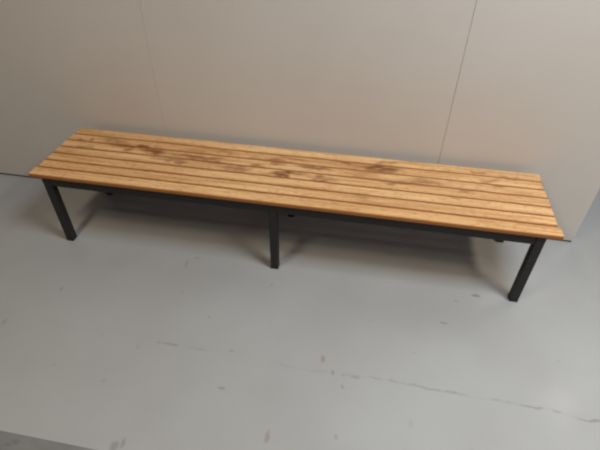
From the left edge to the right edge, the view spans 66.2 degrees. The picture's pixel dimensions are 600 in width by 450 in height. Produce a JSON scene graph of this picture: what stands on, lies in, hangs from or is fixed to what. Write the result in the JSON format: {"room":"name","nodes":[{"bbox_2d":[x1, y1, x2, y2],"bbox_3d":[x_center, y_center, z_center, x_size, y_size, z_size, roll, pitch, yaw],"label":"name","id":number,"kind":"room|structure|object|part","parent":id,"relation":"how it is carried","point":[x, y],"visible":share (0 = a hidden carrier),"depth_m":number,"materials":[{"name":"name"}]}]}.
{"room":"changing room","nodes":[
{"label":"changing room","id":0,"kind":"room"},
{"bbox_2d":[0,174,599,449],"bbox_3d":[0.592,0.322,1.866,8.600,0.120,9.000,7,40,8],"label":"floor","id":1,"kind":"structure","parent":0,"point":[163,324],"depth_m":1.68,"materials":[{"name":"paint"}]},
{"bbox_2d":[28,128,563,301],"bbox_3d":[-0.058,-0.071,1.955,2.015,0.358,0.395,7,40,8],"label":"bench","id":2,"kind":"object","parent":1,"relation":"on","point":[500,206],"visible":1,"depth_m":1.79,"materials":[{"name":"brown wood"}]},
{"bbox_3d":[-1.020,-0.073,1.953,0.032,0.323,0.032,7,40,8],"label":"leg","id":3,"kind":"part","parent":2,"relation":"part of","materials":[{"name":"black paint"}]},
{"bbox_3d":[-0.103,0.055,1.841,0.032,0.286,0.032,7,40,8],"label":"leg","id":4,"kind":"part","parent":2,"relation":"part of","materials":[{"name":"black paint"}]},
{"bbox_3d":[-0.090,-0.065,1.734,1.857,0.038,0.022,7,40,8],"label":"frame rail","id":5,"kind":"part","parent":2,"relation":"part of","materials":[{"name":"black metal"}]},
{"bbox_3d":[0.839,0.157,1.702,0.032,0.323,0.032,7,40,8],"label":"leg","id":6,"kind":"part","parent":2,"relation":"part of","materials":[{"name":"black paint"}]},
{"bbox_2d":[0,0,599,241],"bbox_3d":[-0.882,-1.102,1.626,4.311,2.350,0.050,7,40,8],"label":"wall","id":7,"kind":"structure","parent":0,"point":[501,85],"depth_m":1.82,"materials":[{"name":"beige paint"}]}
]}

